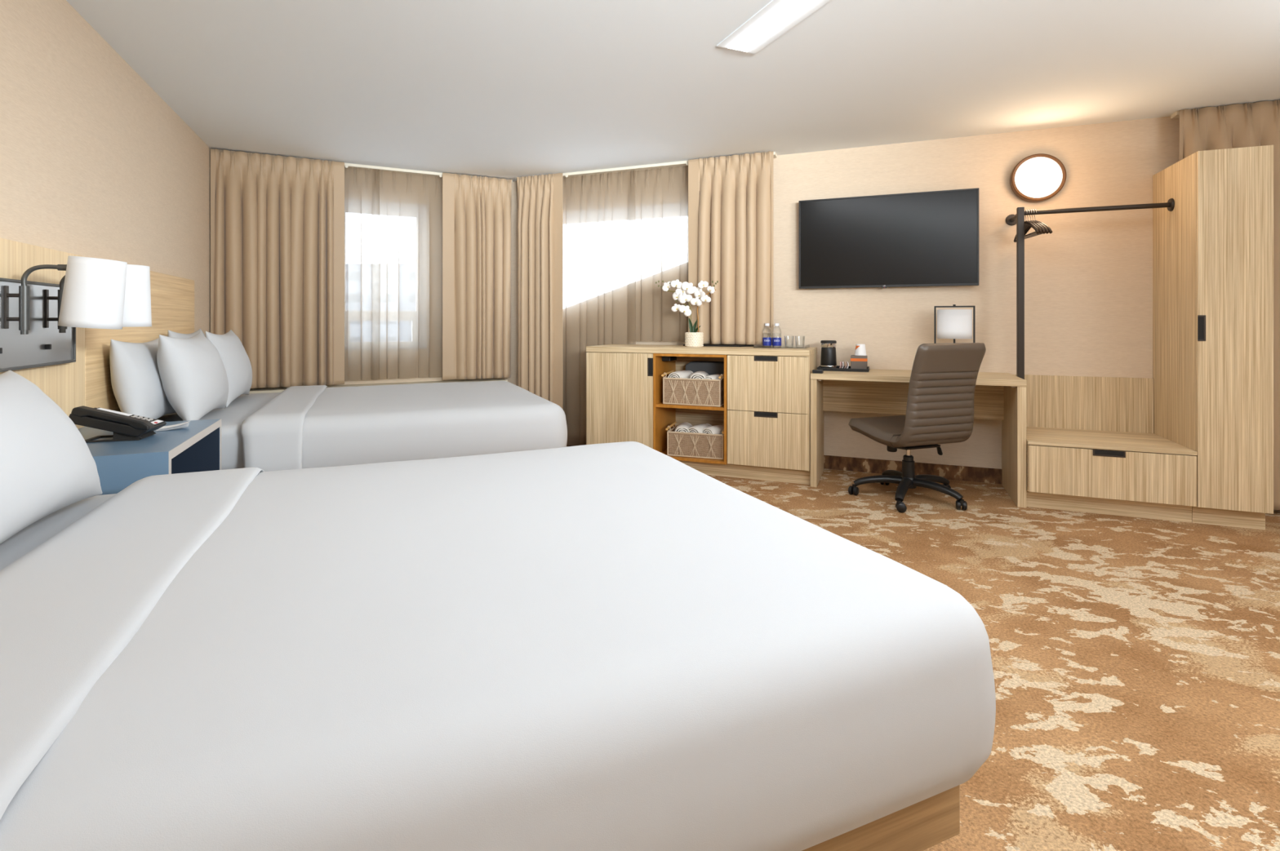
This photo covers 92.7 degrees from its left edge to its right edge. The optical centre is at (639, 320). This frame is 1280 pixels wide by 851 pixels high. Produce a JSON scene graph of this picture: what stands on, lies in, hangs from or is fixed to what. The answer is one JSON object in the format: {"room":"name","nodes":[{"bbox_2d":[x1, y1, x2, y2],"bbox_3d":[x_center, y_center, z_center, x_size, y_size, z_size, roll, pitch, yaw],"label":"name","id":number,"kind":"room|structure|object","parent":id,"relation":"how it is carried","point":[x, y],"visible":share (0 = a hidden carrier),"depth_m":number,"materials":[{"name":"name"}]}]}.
{"room":"hotel room","nodes":[
{"label":"hotel room","id":0,"kind":"room"},
{"bbox_2d":[0,0,210,334],"bbox_3d":[-1.784,-0.085,1.067,0.142,2.400,8.167,0,0,-23],"label":"wall","id":1,"kind":"structure","parent":0,"point":[95,163],"depth_m":2.65,"materials":[{"name":"beige paint"}]},
{"bbox_2d":[0,238,194,429],"bbox_3d":[-2.087,0.401,2.016,0.050,1.328,4.250,0,0,-23],"label":"headboard","id":2,"kind":"object","parent":1,"relation":"attached to","point":[86,381],"visible":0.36,"depth_m":2.52,"materials":[{"name":"beige wood"}]},
{"bbox_2d":[0,256,151,372],"bbox_3d":[-1.917,-0.025,2.096,0.327,0.367,0.677,0,0,-23],"label":"wall lamp","id":3,"kind":"object","parent":2,"relation":"attached to","point":[39,322],"visible":1,"depth_m":1.98,"materials":[{"name":"white fabric"}]},
{"bbox_2d":[44,344,51,349],"bbox_3d":[-2.085,0.092,2.153,0.014,0.018,0.012,0,0,-23],"label":"switch","id":4,"kind":"object","parent":3,"relation":"attached to","point":[46,346],"depth_m":2.15,"materials":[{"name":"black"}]},
{"bbox_2d":[256,377,507,388],"bbox_3d":[-2.269,-0.085,5.225,2.254,2.400,0.140,0,0,-26],"label":"wall","id":5,"kind":"structure","parent":0,"point":[433,379],"depth_m":5.23,"materials":[{"name":"beige paint"}]},
{"bbox_2d":[248,378,507,394],"bbox_3d":[-2.287,0.545,5.016,2.370,0.030,0.220,0,0,-26],"label":"trim","id":6,"kind":"structure","parent":5,"relation":"attached to","point":[268,390],"depth_m":5.06,"materials":[{"name":"beige paint"}]},
{"bbox_2d":[66,0,1279,182],"bbox_3d":[1.532,-1.335,2.506,7.300,0.100,8.306,0,0,-23],"label":"ceiling","id":7,"kind":"structure","parent":0,"point":[502,89],"depth_m":3.16,"materials":[{"name":"white paint"}]},
{"bbox_2d":[344,163,512,182],"bbox_3d":[-2.203,-1.264,5.104,2.280,0.043,0.096,0,0,-26],"label":"track","id":8,"kind":"object","parent":7,"relation":"attached to","point":[346,165],"visible":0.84,"depth_m":5.14,"materials":[{"name":"beige metal"}]},
{"bbox_2d":[210,148,344,388],"bbox_3d":[-2.776,-0.384,4.712,0.895,1.787,0.108,0,0,-26],"label":"curtain","id":9,"kind":"object","parent":8,"relation":"hanging from","point":[277,221],"visible":0.97,"depth_m":4.69,"materials":[{"name":"beige fabric"}]},
{"bbox_2d":[344,166,380,381],"bbox_3d":[-2.322,-0.384,5.020,0.345,1.748,0.039,0,0,-26],"label":"sheer curtain","id":10,"kind":"object","parent":8,"relation":"hanging from","point":[362,187],"visible":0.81,"depth_m":5.03,"materials":[{"name":"white fabric"}]},
{"bbox_2d":[373,169,442,379],"bbox_3d":[-1.962,-0.384,5.216,0.594,1.748,0.039,0,0,-26],"label":"sheer curtain","id":11,"kind":"object","parent":8,"relation":"hanging from","point":[411,205],"visible":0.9,"depth_m":5.21,"materials":[{"name":"white fabric"}]},
{"bbox_2d":[442,173,511,380],"bbox_3d":[-1.426,-0.384,5.384,0.602,1.787,0.087,0,0,-26],"label":"curtain","id":12,"kind":"object","parent":8,"relation":"hanging from","point":[477,226],"visible":1,"depth_m":5.36,"materials":[{"name":"beige fabric"}]},
{"bbox_2d":[562,151,777,177],"bbox_3d":[-0.020,-1.264,5.094,2.280,0.043,0.096,0,0,22],"label":"track","id":13,"kind":"object","parent":7,"relation":"attached to","point":[667,165],"visible":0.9,"depth_m":5.08,"materials":[{"name":"beige metal"}]},
{"bbox_2d":[516,173,563,409],"bbox_3d":[-0.883,-0.096,5.339,0.456,2.362,0.101,0,0,22],"label":"curtain","id":14,"kind":"object","parent":13,"relation":"hanging from","point":[540,197],"visible":0.82,"depth_m":5.32,"materials":[{"name":"beige fabric"}]},
{"bbox_2d":[562,170,635,445],"bbox_3d":[-0.378,-0.086,5.235,0.733,2.343,0.032,0,0,22],"label":"sheer curtain","id":15,"kind":"object","parent":13,"relation":"hanging from","point":[599,269],"visible":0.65,"depth_m":5.24,"materials":[{"name":"white fabric"}]},
{"bbox_2d":[633,165,688,342],"bbox_3d":[0.198,-0.544,5.021,0.641,1.428,0.033,0,0,22],"label":"sheer curtain","id":16,"kind":"object","parent":13,"relation":"hanging from","point":[661,194],"visible":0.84,"depth_m":5.03,"materials":[{"name":"white fabric"}]},
{"bbox_2d":[688,151,773,344],"bbox_3d":[0.688,-0.549,4.709,0.670,1.457,0.105,0,0,22],"label":"curtain","id":17,"kind":"object","parent":13,"relation":"hanging from","point":[731,198],"visible":0.94,"depth_m":4.68,"materials":[{"name":"beige fabric"}]},
{"bbox_2d":[716,0,831,53],"bbox_3d":[1.050,-1.280,1.497,0.211,0.010,3.025,0,0,-23],"label":"recessed light","id":18,"kind":"object","parent":7,"relation":"in","point":[777,17],"visible":1,"depth_m":2.63,"materials":[{"name":"luminous white plastic diffuser"},{"name":"white metal"}]},
{"bbox_2d":[1170,111,1179,119],"bbox_3d":[3.828,-1.273,3.566,1.140,0.024,0.085,0,0,22],"label":"track","id":19,"kind":"object","parent":7,"relation":"attached to","point":[1176,114],"visible":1,"depth_m":3.77,"materials":[{"name":"beige"}]},
{"bbox_2d":[1179,99,1279,510],"bbox_3d":[3.778,-0.098,3.499,1.088,2.365,0.116,0,0,22],"label":"curtain","id":20,"kind":"object","parent":19,"relation":"hanging from","point":[1257,123],"visible":0.17,"depth_m":3.57,"materials":[{"name":"beige fabric"}]},
{"bbox_2d":[507,116,1179,469],"bbox_3d":[1.929,-0.085,4.474,6.742,2.400,0.140,0,0,22],"label":"wall","id":21,"kind":"structure","parent":0,"point":[1088,282],"depth_m":4.19,"materials":[{"name":"beige paint"}]},
{"bbox_2d":[566,445,1001,484],"bbox_3d":[1.924,1.065,4.394,6.692,0.100,0.017,0,0,22],"label":"baseboard","id":22,"kind":"structure","parent":21,"relation":"attached to","point":[986,475],"depth_m":4.36,"materials":[{"name":"carpet"}]},
{"bbox_2d":[799,187,978,288],"bbox_3d":[1.766,-0.570,4.416,1.198,0.671,0.085,0,0,22],"label":"television","id":23,"kind":"object","parent":21,"relation":"attached to","point":[922,238],"visible":1,"depth_m":4.37,"materials":[{"name":"black plastic"}]},
{"bbox_2d":[1009,153,1066,202],"bbox_3d":[2.650,-0.951,4.073,0.316,0.316,0.066,0,0,22],"label":"round wall light","id":24,"kind":"object","parent":21,"relation":"attached to","point":[1039,177],"visible":1,"depth_m":4.05,"materials":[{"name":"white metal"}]},
{"bbox_2d":[566,446,1279,850],"bbox_3d":[1.532,1.165,2.506,7.300,0.100,8.306,0,0,-23],"label":"floor","id":25,"kind":"structure","parent":0,"point":[1135,661],"depth_m":2.02,"materials":[{"name":"carpet"}]},
{"bbox_2d":[78,418,221,495],"bbox_3d":[-1.908,0.773,2.257,0.465,0.684,0.728,0,0,-23],"label":"nightstand","id":26,"kind":"object","parent":25,"relation":"on","point":[197,446],"visible":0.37,"depth_m":2.15,"materials":[{"name":"blue laminate"}]},
{"bbox_2d":[69,405,166,443],"bbox_3d":[-1.903,0.367,2.236,0.242,0.129,0.163,0,0,-17],"label":"telephone","id":27,"kind":"object","parent":26,"relation":"on","point":[124,426],"visible":0.97,"depth_m":2.17,"materials":[{"name":"black plastic"}]},
{"bbox_2d":[156,421,190,431],"bbox_3d":[-1.857,0.418,2.430,0.105,0.023,0.077,0,0,-29],"label":"notepad","id":28,"kind":"object","parent":26,"relation":"on","point":[186,424],"visible":0.94,"depth_m":2.42,"materials":[{"name":"white paper"}]},
{"bbox_2d":[156,381,567,471],"bbox_3d":[-1.658,0.781,3.750,2.095,0.667,1.684,0,0,-23],"label":"bed","id":29,"kind":"object","parent":25,"relation":"on","point":[314,426],"visible":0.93,"depth_m":3.16,"materials":[{"name":"white fabric"}]},
{"bbox_2d":[109,337,176,419],"bbox_3d":[-2.335,0.284,2.916,0.212,0.412,0.672,0,0,-23],"label":"pillow","id":30,"kind":"object","parent":29,"relation":"on","point":[135,380],"visible":0.58,"depth_m":2.67,"materials":[{"name":"grey fabric"}]},
{"bbox_2d":[167,328,204,338],"bbox_3d":[-2.651,0.269,3.629,0.211,0.440,0.658,0,0,-23],"label":"pillow","id":31,"kind":"object","parent":29,"relation":"on","point":[170,334],"visible":0.06,"depth_m":3.42,"materials":[{"name":"grey fabric"}]},
{"bbox_2d":[156,332,228,421],"bbox_3d":[-2.209,0.273,3.035,0.254,0.424,0.678,0,0,-23],"label":"pillow","id":32,"kind":"object","parent":29,"relation":"on","point":[192,371],"visible":0.98,"depth_m":2.81,"materials":[{"name":"grey fabric"}]},
{"bbox_2d":[204,329,252,407],"bbox_3d":[-2.474,0.271,3.683,0.209,0.428,0.633,0,0,-23],"label":"pillow","id":33,"kind":"object","parent":29,"relation":"on","point":[234,357],"visible":0.6,"depth_m":3.53,"materials":[{"name":"grey fabric"}]},
{"bbox_2d":[302,381,567,468],"bbox_3d":[-1.408,0.609,3.857,1.550,0.313,1.618,0,0,-23],"label":"duvet","id":34,"kind":"object","parent":29,"relation":"on","point":[342,426],"depth_m":3.23,"materials":[{"name":"grey fabric"}]},
{"bbox_2d":[0,441,995,850],"bbox_3d":[-0.627,0.781,1.343,2.095,0.668,1.662,0,0,-23],"label":"bed","id":35,"kind":"object","parent":25,"relation":"on","point":[614,646],"visible":1,"depth_m":0.88,"materials":[{"name":"white fabric"}]},
{"bbox_2d":[0,370,102,544],"bbox_3d":[-1.440,0.306,1.325,0.286,0.350,0.729,0,0,-23],"label":"pillow","id":36,"kind":"object","parent":35,"relation":"on","point":[47,466],"visible":1,"depth_m":1.35,"materials":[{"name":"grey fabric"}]},
{"bbox_2d":[586,344,817,484],"bbox_3d":[0.452,0.656,4.635,1.672,0.917,0.498,0,0,22],"label":"dresser","id":37,"kind":"object","parent":25,"relation":"on","point":[765,414],"visible":0.84,"depth_m":4.32,"materials":[{"name":"brown wood"}]},
{"bbox_2d":[662,355,676,361],"bbox_3d":[0.226,0.283,4.692,0.065,0.044,0.160,0,0,22],"label":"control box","id":38,"kind":"object","parent":37,"relation":"attached to","point":[664,358],"visible":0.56,"depth_m":4.62,"materials":[{"name":"black plastic"}]},
{"bbox_2d":[655,279,718,346],"bbox_3d":[0.358,-0.059,4.673,0.504,0.514,0.159,0,0,22],"label":"potted orchid","id":39,"kind":"object","parent":37,"relation":"on","point":[692,339],"visible":1,"depth_m":4.63,"materials":[{"name":"white plant"}]},
{"bbox_2d":[655,401,724,411],"bbox_3d":[0.441,0.626,4.627,0.515,0.021,0.461,0,0,22],"label":"cubby shelf","id":40,"kind":"object","parent":37,"relation":"attached to","point":[659,405],"depth_m":4.42,"materials":[{"name":"orange wood"}]},
{"bbox_2d":[661,370,724,407],"bbox_3d":[0.414,0.499,4.542,0.459,0.232,0.262,0,0,22],"label":"wicker basket","id":41,"kind":"object","parent":37,"relation":"on","point":[676,391],"visible":0.74,"depth_m":4.43,"materials":[{"name":"beige wicker"}]},
{"bbox_2d":[667,370,695,378],"bbox_3d":[0.311,0.425,4.587,0.125,0.098,0.215,0,0,36],"label":"rolled towel","id":42,"kind":"object","parent":41,"relation":"in","point":[681,374],"visible":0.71,"depth_m":4.53,"materials":[{"name":"beige fabric"}]},
{"bbox_2d":[688,371,709,378],"bbox_3d":[0.442,0.429,4.535,0.135,0.105,0.215,0,0,14],"label":"rolled towel","id":43,"kind":"object","parent":41,"relation":"in","point":[698,375],"visible":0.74,"depth_m":4.44,"materials":[{"name":"beige fabric"}]},
{"bbox_2d":[702,373,724,379],"bbox_3d":[0.552,0.441,4.491,0.117,0.092,0.215,0,0,38],"label":"rolled towel","id":44,"kind":"object","parent":41,"relation":"in","point":[712,376],"visible":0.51,"depth_m":4.42,"materials":[{"name":"beige fabric"}]},
{"bbox_2d":[665,421,724,459],"bbox_3d":[0.436,0.886,4.544,0.444,0.218,0.262,0,0,19],"label":"wicker basket","id":45,"kind":"object","parent":37,"relation":"in","point":[691,445],"visible":0.66,"depth_m":4.43,"materials":[{"name":"beige wicker"}]},
{"bbox_2d":[674,422,692,432],"bbox_3d":[0.329,0.825,4.591,0.126,0.098,0.215,0,0,12],"label":"rolled towel","id":46,"kind":"object","parent":45,"relation":"in","point":[684,427],"visible":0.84,"depth_m":4.52,"materials":[{"name":"beige fabric"}]},
{"bbox_2d":[686,423,711,433],"bbox_3d":[0.448,0.825,4.543,0.131,0.102,0.215,0,0,38],"label":"rolled towel","id":47,"kind":"object","parent":45,"relation":"in","point":[698,428],"visible":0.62,"depth_m":4.48,"materials":[{"name":"beige fabric"}]},
{"bbox_2d":[702,424,724,435],"bbox_3d":[0.558,0.819,4.500,0.117,0.092,0.215,0,0,44],"label":"rolled towel","id":48,"kind":"object","parent":45,"relation":"in","point":[716,429],"visible":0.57,"depth_m":4.44,"materials":[{"name":"beige fabric"}]},
{"bbox_2d":[684,360,724,375],"bbox_3d":[0.555,0.468,4.746,0.385,0.295,0.145,0,0,22],"label":"storage bin","id":49,"kind":"object","parent":37,"relation":"on","point":[710,367],"visible":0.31,"depth_m":4.69,"materials":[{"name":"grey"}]},
{"bbox_2d":[683,344,753,346],"bbox_3d":[0.605,0.192,4.745,0.538,0.012,0.140,0,0,22],"label":"tray","id":50,"kind":"object","parent":37,"relation":"on","point":[708,345],"visible":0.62,"depth_m":4.69,"materials":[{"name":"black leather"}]},
{"bbox_2d":[753,344,809,348],"bbox_3d":[1.045,0.187,4.498,0.370,0.022,0.250,0,0,22],"label":"serving tray","id":51,"kind":"object","parent":37,"relation":"on","point":[754,345],"visible":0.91,"depth_m":4.48,"materials":[{"name":"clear plastic"}]},
{"bbox_2d":[762,323,771,346],"bbox_3d":[0.951,0.106,4.573,0.067,0.174,0.068,0,0,22],"label":"water bottle","id":52,"kind":"object","parent":51,"relation":"on","point":[766,341],"visible":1,"depth_m":4.55,"materials":[{"name":"clear plastic"}]},
{"bbox_2d":[772,323,781,346],"bbox_3d":[1.017,0.106,4.542,0.067,0.174,0.068,0,0,22],"label":"water bottle","id":53,"kind":"object","parent":51,"relation":"on","point":[776,342],"visible":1,"depth_m":4.52,"materials":[{"name":"clear plastic"}]},
{"bbox_2d":[848,342,986,512],"bbox_3d":[1.710,0.622,3.827,0.658,0.986,0.710,0,0,-19],"label":"office chair","id":54,"kind":"object","parent":25,"relation":"on","point":[940,410],"visible":1,"depth_m":3.58,"materials":[{"name":"leather"}]},
{"bbox_2d":[810,368,1026,507],"bbox_3d":[1.826,0.735,4.130,1.248,0.760,0.569,0,0,22],"label":"desk","id":55,"kind":"object","parent":25,"relation":"on","point":[1002,397],"visible":0.84,"depth_m":4.09,"materials":[{"name":"brown wood"}]},
{"bbox_2d":[812,369,823,373],"bbox_3d":[1.205,0.344,4.141,0.067,0.022,0.060,0,0,22],"label":"block","id":56,"kind":"object","parent":55,"relation":"on","point":[814,371],"visible":1,"depth_m":4.12,"materials":[{"name":"black plastic"}]},
{"bbox_2d":[817,365,869,372],"bbox_3d":[1.463,0.344,4.391,0.345,0.022,0.240,0,0,22],"label":"tray","id":57,"kind":"object","parent":55,"relation":"on","point":[837,369],"visible":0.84,"depth_m":4.29,"materials":[{"name":"black plastic"}]},
{"bbox_2d":[820,340,836,368],"bbox_3d":[1.364,0.246,4.420,0.113,0.207,0.113,0,0,22],"label":"coffee maker","id":58,"kind":"object","parent":57,"relation":"on","point":[828,359],"visible":0.87,"depth_m":4.37,"materials":[{"name":"black plastic"}]},
{"bbox_2d":[850,355,867,368],"bbox_3d":[1.563,0.298,4.361,0.111,0.102,0.071,0,0,22],"label":"carton","id":59,"kind":"object","parent":57,"relation":"on","point":[856,362],"visible":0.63,"depth_m":4.33,"materials":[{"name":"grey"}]},
{"bbox_2d":[854,344,866,355],"bbox_3d":[1.573,0.207,4.358,0.086,0.080,0.086,0,0,22],"label":"paper cup","id":60,"kind":"object","parent":59,"relation":"on","point":[860,350],"visible":1,"depth_m":4.33,"materials":[{"name":"white paper"}]},
{"bbox_2d":[933,304,975,343],"bbox_3d":[2.115,0.123,4.109,0.255,0.464,0.152,0,0,22],"label":"desk lamp","id":61,"kind":"object","parent":55,"relation":"on","point":[953,324],"visible":0.93,"depth_m":4.05,"materials":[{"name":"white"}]},
{"bbox_2d":[1013,374,1197,523],"bbox_3d":[2.768,0.740,3.737,0.789,0.751,0.602,0,0,22],"label":"storage bench","id":62,"kind":"object","parent":25,"relation":"on","point":[1092,446],"visible":0.8,"depth_m":3.57,"materials":[{"name":"brown wood"}]},
{"bbox_2d":[1005,198,1174,379],"bbox_3d":[2.812,-0.007,3.873,0.809,1.434,0.317,0,0,22],"label":"rail","id":63,"kind":"object","parent":62,"relation":"on","point":[1018,219],"visible":0.88,"depth_m":3.88,"materials":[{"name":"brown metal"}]},
{"bbox_2d":[1013,209,1039,242],"bbox_3d":[2.455,-0.615,3.886,0.016,0.182,0.424,0,0,15],"label":"clothes hanger","id":64,"kind":"object","parent":63,"relation":"hanging from","point":[1037,231],"visible":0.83,"depth_m":3.80,"materials":[{"name":"brown wood"}]},
{"bbox_2d":[1015,209,1042,242],"bbox_3d":[2.466,-0.615,3.882,0.016,0.182,0.424,0,0,14],"label":"clothes hanger","id":65,"kind":"object","parent":63,"relation":"hanging from","point":[1034,224],"visible":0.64,"depth_m":3.77,"materials":[{"name":"brown wood"}]},
{"bbox_2d":[1024,209,1045,238],"bbox_3d":[2.478,-0.615,3.877,0.016,0.182,0.424,0,0,12],"label":"clothes hanger","id":66,"kind":"object","parent":63,"relation":"hanging from","point":[1043,230],"visible":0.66,"depth_m":3.78,"materials":[{"name":"brown wood"}]},
{"bbox_2d":[1024,209,1048,238],"bbox_3d":[2.489,-0.615,3.873,0.017,0.182,0.424,0,0,11],"label":"clothes hanger","id":67,"kind":"object","parent":63,"relation":"hanging from","point":[1040,224],"visible":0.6,"depth_m":3.78,"materials":[{"name":"brown wood"}]},
{"bbox_2d":[1024,208,1052,239],"bbox_3d":[2.501,-0.615,3.868,0.017,0.182,0.424,0,0,10],"label":"clothes hanger","id":68,"kind":"object","parent":63,"relation":"hanging from","point":[1050,230],"visible":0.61,"depth_m":3.79,"materials":[{"name":"brown wood"}]},
{"bbox_2d":[1152,145,1273,529],"bbox_3d":[3.282,0.097,3.532,0.315,2.036,0.600,0,0,22],"label":"wardrobe","id":69,"kind":"object","parent":25,"relation":"on","point":[1213,253],"visible":0.92,"depth_m":3.28,"materials":[{"name":"brown wood"}]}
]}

